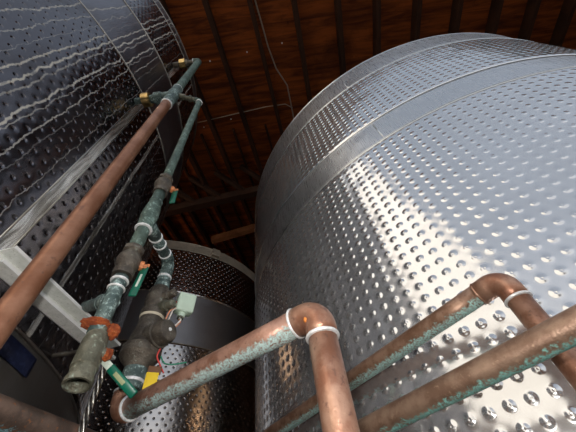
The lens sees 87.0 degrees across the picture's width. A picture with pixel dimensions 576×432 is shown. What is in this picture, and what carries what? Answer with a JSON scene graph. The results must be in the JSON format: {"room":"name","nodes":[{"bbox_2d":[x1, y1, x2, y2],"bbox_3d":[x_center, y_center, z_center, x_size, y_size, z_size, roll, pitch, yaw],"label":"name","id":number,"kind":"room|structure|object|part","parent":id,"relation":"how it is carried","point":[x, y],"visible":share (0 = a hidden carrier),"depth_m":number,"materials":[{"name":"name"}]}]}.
{"room":"winery tank room","nodes":[
{"label":"winery tank room","id":0,"kind":"room"},
{"bbox_2d":[164,185,258,216],"bbox_3d":[-0.969,-0.393,5.792,10.199,0.200,0.120,-12,-53,3],"label":"ceiling beam","id":1,"kind":"structure","parent":0,"point":[250,192],"depth_m":5.75,"materials":[{"name":"brown wood"}]},
{"bbox_2d":[177,188,194,202],"bbox_3d":[-2.063,-0.435,5.859,0.703,0.398,0.070,21,-58,-20],"label":"ceiling beam","id":2,"kind":"structure","parent":1,"relation":"attached to","point":[180,193],"depth_m":5.82,"materials":[{"name":"brown wood"}]},
{"bbox_2d":[188,175,219,196],"bbox_3d":[-1.575,-0.540,5.830,0.702,0.394,0.070,21,-58,-20],"label":"ceiling beam","id":3,"kind":"structure","parent":1,"relation":"attached to","point":[192,178],"depth_m":5.79,"materials":[{"name":"brown wood"}]},
{"bbox_2d":[214,171,244,190],"bbox_3d":[-1.087,-0.645,5.802,0.702,0.390,0.070,21,-58,-20],"label":"ceiling beam","id":4,"kind":"structure","parent":1,"relation":"attached to","point":[219,174],"depth_m":5.76,"materials":[{"name":"brown wood"}]},
{"bbox_2d":[239,164,260,181],"bbox_3d":[-0.600,-0.751,5.774,0.701,0.386,0.070,21,-58,-20],"label":"ceiling beam","id":5,"kind":"structure","parent":1,"relation":"attached to","point":[242,167],"depth_m":5.74,"materials":[{"name":"brown wood"}]},
{"bbox_2d":[160,0,575,273],"bbox_3d":[-0.497,0.054,6.837,12.000,0.935,8.950,-8,-53,0],"label":"ceiling","id":6,"kind":"structure","parent":0,"point":[232,18],"depth_m":4.61,"materials":[{"name":"brown wood"}]},
{"bbox_2d":[161,226,171,240],"bbox_3d":[-2.495,1.213,7.568,0.035,0.730,6.741,-13,-53,4],"label":"ceiling beam","id":7,"kind":"structure","parent":6,"relation":"attached to","point":[162,228],"depth_m":6.77,"materials":[{"name":"brown wood"}]},
{"bbox_2d":[163,216,184,241],"bbox_3d":[-2.478,0.414,6.745,0.060,1.084,9.015,-13,-53,4],"label":"ceiling beam","id":8,"kind":"structure","parent":6,"relation":"attached to","point":[167,221],"depth_m":6.59,"materials":[{"name":"brown wood"}]},
{"bbox_2d":[172,203,201,245],"bbox_3d":[-1.936,1.131,7.568,0.035,0.730,6.741,-13,-53,4],"label":"ceiling beam","id":9,"kind":"structure","parent":6,"relation":"attached to","point":[181,214],"depth_m":6.73,"materials":[{"name":"brown wood"}]},
{"bbox_2d":[176,183,215,248],"bbox_3d":[-1.901,0.330,6.745,0.060,1.084,9.015,-13,-53,4],"label":"ceiling beam","id":10,"kind":"structure","parent":6,"relation":"attached to","point":[193,215],"depth_m":6.59,"materials":[{"name":"brown wood"}]},
{"bbox_2d":[159,0,254,233],"bbox_3d":[-0.786,0.167,6.745,0.060,1.084,9.015,-13,-53,4],"label":"ceiling beam","id":11,"kind":"structure","parent":6,"relation":"attached to","point":[205,109],"depth_m":5.18,"materials":[{"name":"brown wood"}]},
{"bbox_2d":[211,223,254,243],"bbox_3d":[-1.060,0.352,6.582,1.259,0.160,0.100,-16,-53,6],"label":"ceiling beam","id":12,"kind":"structure","parent":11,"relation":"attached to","point":[248,229],"depth_m":6.55,"materials":[{"name":"brown wood"}]},
{"bbox_2d":[197,0,293,122],"bbox_3d":[-0.242,-2.006,4.808,2.313,0.322,2.356,18,-57,-19],"label":"conduit","id":13,"kind":"object","parent":11,"relation":"attached to","point":[254,0],"visible":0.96,"depth_m":4.72,"materials":[{"name":"grey metal"}]},
{"bbox_2d":[184,167,233,257],"bbox_3d":[-1.377,1.049,7.568,0.035,0.730,6.741,-13,-53,4],"label":"ceiling beam","id":14,"kind":"structure","parent":6,"relation":"attached to","point":[185,169],"depth_m":6.49,"materials":[{"name":"brown wood"}]},
{"bbox_2d":[188,149,250,269],"bbox_3d":[-1.361,0.251,6.745,0.060,1.084,9.015,-13,-53,4],"label":"ceiling beam","id":15,"kind":"structure","parent":6,"relation":"attached to","point":[192,159],"depth_m":6.35,"materials":[{"name":"brown wood"}]},
{"bbox_2d":[200,133,254,255],"bbox_3d":[-0.818,0.968,7.568,0.035,0.730,6.741,-13,-53,4],"label":"ceiling beam","id":16,"kind":"structure","parent":6,"relation":"attached to","point":[201,134],"depth_m":6.01,"materials":[{"name":"brown wood"}]},
{"bbox_2d":[201,0,262,175],"bbox_3d":[-0.241,0.087,6.745,0.060,1.084,9.015,-13,-53,4],"label":"ceiling beam","id":17,"kind":"structure","parent":6,"relation":"attached to","point":[206,5],"depth_m":4.58,"materials":[{"name":"brown wood"}]},
{"bbox_2d":[232,129,254,185],"bbox_3d":[-0.259,0.886,7.568,0.035,0.730,6.741,-13,-53,4],"label":"ceiling beam","id":18,"kind":"structure","parent":6,"relation":"attached to","point":[233,130],"depth_m":5.57,"materials":[{"name":"brown wood"}]},
{"bbox_2d":[247,0,283,134],"bbox_3d":[0.319,0.005,6.745,0.060,1.084,9.015,-13,-53,4],"label":"ceiling beam","id":19,"kind":"structure","parent":6,"relation":"attached to","point":[250,4],"depth_m":4.45,"materials":[{"name":"brown wood"}]},
{"bbox_2d":[264,124,272,150],"bbox_3d":[0.300,0.804,7.568,0.035,0.730,6.741,-13,-53,4],"label":"ceiling beam","id":20,"kind":"structure","parent":6,"relation":"attached to","point":[265,125],"depth_m":5.41,"materials":[{"name":"brown wood"}]},
{"bbox_2d":[291,0,311,102],"bbox_3d":[0.891,-0.078,6.745,0.060,1.084,9.015,-13,-53,4],"label":"ceiling beam","id":21,"kind":"structure","parent":6,"relation":"attached to","point":[293,2],"depth_m":4.38,"materials":[{"name":"brown wood"}]},
{"bbox_2d":[334,0,345,75],"bbox_3d":[1.466,-0.162,6.745,0.060,1.084,9.015,-13,-53,4],"label":"ceiling beam","id":22,"kind":"structure","parent":6,"relation":"attached to","point":[337,3],"depth_m":4.34,"materials":[{"name":"brown wood"}]},
{"bbox_2d":[372,0,380,56],"bbox_3d":[1.997,-0.240,6.745,0.060,1.084,9.015,-13,-53,4],"label":"ceiling beam","id":23,"kind":"structure","parent":6,"relation":"attached to","point":[376,4],"depth_m":4.31,"materials":[{"name":"brown wood"}]},
{"bbox_2d":[410,0,422,41],"bbox_3d":[2.560,-0.322,6.745,0.060,1.084,9.015,-13,-53,4],"label":"ceiling beam","id":24,"kind":"structure","parent":6,"relation":"attached to","point":[416,4],"depth_m":4.32,"materials":[{"name":"brown wood"}]},
{"bbox_2d":[448,0,463,33],"bbox_3d":[3.135,-0.406,6.745,0.060,1.084,9.015,-13,-53,4],"label":"ceiling beam","id":25,"kind":"structure","parent":6,"relation":"attached to","point":[457,5],"depth_m":4.34,"materials":[{"name":"brown wood"}]},
{"bbox_2d":[485,0,503,34],"bbox_3d":[3.707,-0.489,6.745,0.060,1.084,9.015,-13,-53,4],"label":"ceiling beam","id":26,"kind":"structure","parent":6,"relation":"attached to","point":[496,6],"depth_m":4.39,"materials":[{"name":"brown wood"}]},
{"bbox_2d":[517,0,541,40],"bbox_3d":[4.251,-0.569,6.745,0.060,1.084,9.015,-13,-53,4],"label":"ceiling beam","id":27,"kind":"structure","parent":6,"relation":"attached to","point":[532,7],"depth_m":4.47,"materials":[{"name":"brown wood"}]},
{"bbox_2d":[549,0,575,46],"bbox_3d":[4.803,-0.649,6.745,0.060,1.084,9.015,-13,-53,4],"label":"ceiling beam","id":28,"kind":"structure","parent":6,"relation":"attached to","point":[568,7],"depth_m":4.55,"materials":[{"name":"brown wood"}]},
{"bbox_3d":[-1.014,-6.947,-7.288,80.000,0.100,60.000,-8,-53,0],"label":"floor","id":29,"kind":"structure","parent":0,"visible":0},
{"bbox_2d":[0,393,96,431],"bbox_3d":[-0.481,0.962,-0.058,0.061,1.820,0.659,-22,-54,10],"label":"copper pipe","id":30,"kind":"object","parent":29,"relation":"on","point":[15,415],"visible":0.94,"depth_m":0.63,"materials":[{"name":"brown metal"}]},
{"bbox_2d":[77,348,114,431],"bbox_3d":[-0.319,0.893,-0.033,0.048,1.895,0.046,21,-58,-20],"label":"hose","id":31,"kind":"object","parent":29,"relation":"on","point":[82,427],"visible":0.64,"depth_m":0.64,"materials":[{"name":"metal"}]},
{"bbox_2d":[0,0,197,424],"bbox_3d":[-2.485,0.101,1.378,3.294,5.468,3.294,-27,-55,13],"label":"tank","id":32,"kind":"object","parent":29,"relation":"on","point":[72,72],"visible":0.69,"depth_m":1.30,"materials":[{"name":"silver metal"}]},
{"bbox_3d":[-0.788,0.394,0.873,0.006,0.056,0.183,-5,-53,-3],"label":"label plate","id":33,"kind":"part","parent":32,"relation":"part of","materials":[{"name":"blue metal"}]},
{"bbox_2d":[0,246,120,359],"bbox_3d":[-0.737,0.302,0.902,0.209,0.057,0.486,-13,-53,4],"label":"strut","id":34,"kind":"object","parent":32,"relation":"attached to","point":[53,301],"visible":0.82,"depth_m":0.86,"materials":[{"name":"white paint"}]},
{"bbox_2d":[0,58,201,348],"bbox_3d":[-0.708,-0.022,0.939,0.266,4.626,0.087,-8,-53,0],"label":"copper riser","id":35,"kind":"object","parent":29,"relation":"on","point":[17,300],"visible":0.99,"depth_m":0.85,"materials":[{"name":"brown metal"}]},
{"bbox_2d":[86,240,255,431],"bbox_3d":[-1.911,3.267,3.711,3.621,5.287,3.621,-15,-53,5],"label":"tank","id":36,"kind":"object","parent":29,"relation":"on","point":[223,313],"visible":0.23,"depth_m":3.58,"materials":[{"name":"silver metal"}]},
{"bbox_2d":[110,302,359,431],"bbox_3d":[-0.111,0.891,-0.017,0.687,1.904,0.066,-33,-57,18],"label":"copper pipe","id":37,"kind":"object","parent":29,"relation":"on","point":[314,321],"visible":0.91,"depth_m":0.60,"materials":[{"name":"brown metal"}]},
{"bbox_2d":[61,316,137,398],"bbox_3d":[-0.376,0.289,0.628,0.070,0.151,0.146,-37,-58,20],"label":"valve","id":38,"kind":"object","parent":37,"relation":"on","point":[92,351],"visible":0.99,"depth_m":0.60,"materials":[{"name":"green metal"}]},
{"bbox_3d":[-0.370,0.300,0.618,0.034,0.030,0.010,19,-57,-19],"label":"handle","id":39,"kind":"part","parent":38,"relation":"part of","materials":[{"name":"paint"}]},
{"bbox_3d":[-0.332,0.330,0.607,0.069,0.058,0.013,19,-57,-19],"label":"valve handle","id":40,"kind":"part","parent":38,"relation":"part of","materials":[{"name":"green plastic"}]},
{"bbox_2d":[81,93,201,333],"bbox_3d":[-0.580,-0.163,1.354,0.238,1.652,0.306,1,-53,-7],"label":"pipe","id":41,"kind":"object","parent":38,"relation":"attached to","point":[105,305],"visible":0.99,"depth_m":0.94,"materials":[{"name":"green metal"}]},
{"bbox_2d":[111,242,149,296],"bbox_3d":[-0.420,0.140,0.798,0.077,0.153,0.067,-8,-53,0],"label":"valve","id":42,"kind":"object","parent":41,"relation":"attached to","point":[129,261],"visible":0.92,"depth_m":0.80,"materials":[{"name":"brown metal"}]},
{"bbox_3d":[-0.389,0.170,0.792,0.024,0.101,0.008,-1,-53,-5],"label":"valve handle","id":43,"kind":"part","parent":42,"relation":"part of","materials":[{"name":"green plastic"}]},
{"bbox_2d":[152,173,177,203],"bbox_3d":[-0.458,-0.097,1.122,0.062,0.139,0.083,-33,-57,18],"label":"valve","id":44,"kind":"object","parent":41,"relation":"attached to","point":[164,182],"visible":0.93,"depth_m":1.11,"materials":[{"name":"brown metal"}]},
{"bbox_3d":[-0.419,-0.071,1.112,0.025,0.086,0.006,-4,-53,-3],"label":"valve handle","id":45,"kind":"part","parent":44,"relation":"part of","materials":[{"name":"green plastic"}]},
{"bbox_2d":[119,252,177,390],"bbox_3d":[-0.426,0.313,1.006,0.156,0.490,0.124,-8,-53,0],"label":"valve riser","id":46,"kind":"object","parent":37,"relation":"on","point":[152,332],"visible":0.93,"depth_m":0.89,"materials":[{"name":"metal"}]},
{"bbox_2d":[156,348,163,372],"bbox_3d":[-0.356,0.406,0.852,0.032,0.070,0.006,10,-55,-13],"label":"wire","id":47,"kind":"object","parent":46,"relation":"hanging from","point":[160,348],"visible":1,"depth_m":0.85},
{"bbox_2d":[160,356,185,364],"bbox_3d":[-0.328,0.414,0.865,0.075,0.027,0.010,12,-55,-15],"label":"wire","id":48,"kind":"object","parent":46,"relation":"hanging from","point":[163,362],"visible":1,"depth_m":0.86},
{"bbox_2d":[165,292,196,326],"bbox_3d":[-0.367,0.326,1.018,0.092,0.164,0.076,23,-59,-21],"label":"junction box","id":49,"kind":"object","parent":46,"relation":"on","point":[185,302],"visible":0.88,"depth_m":1.04,"materials":[{"name":"green plastic"}]},
{"bbox_2d":[142,366,161,388],"bbox_3d":[-0.356,0.433,0.791,0.035,0.084,0.007,12,-55,-15],"label":"tag","id":50,"kind":"object","parent":37,"relation":"attached to","point":[152,374],"visible":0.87,"depth_m":0.80,"materials":[{"name":"plastic"}]},
{"bbox_3d":[-0.357,0.436,0.782,0.031,0.066,0.003,12,-55,-15],"label":"tag plate","id":51,"kind":"part","parent":50,"relation":"part of","materials":[{"name":"yellow plastic"}]},
{"bbox_2d":[255,33,575,431],"bbox_3d":[1.821,1.272,2.270,4.113,4.731,4.113,-2,-53,-5],"label":"tank","id":52,"kind":"object","parent":29,"relation":"on","point":[430,167],"visible":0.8,"depth_m":1.36,"materials":[{"name":"silver metal"}]},
{"bbox_2d":[262,273,575,431],"bbox_3d":[0.213,1.244,0.339,0.066,1.991,1.532,26,-60,-23],"label":"copper pipe","id":53,"kind":"object","parent":29,"relation":"on","point":[515,296],"visible":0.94,"depth_m":0.82,"materials":[{"name":"brown metal"}]},
{"bbox_2d":[358,304,575,431],"bbox_3d":[0.464,0.822,-0.085,0.058,1.779,1.384,29,-61,-25],"label":"copper pipe","id":54,"kind":"object","parent":29,"relation":"on","point":[555,335],"visible":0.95,"depth_m":0.59,"materials":[{"name":"brown metal"}]}
]}

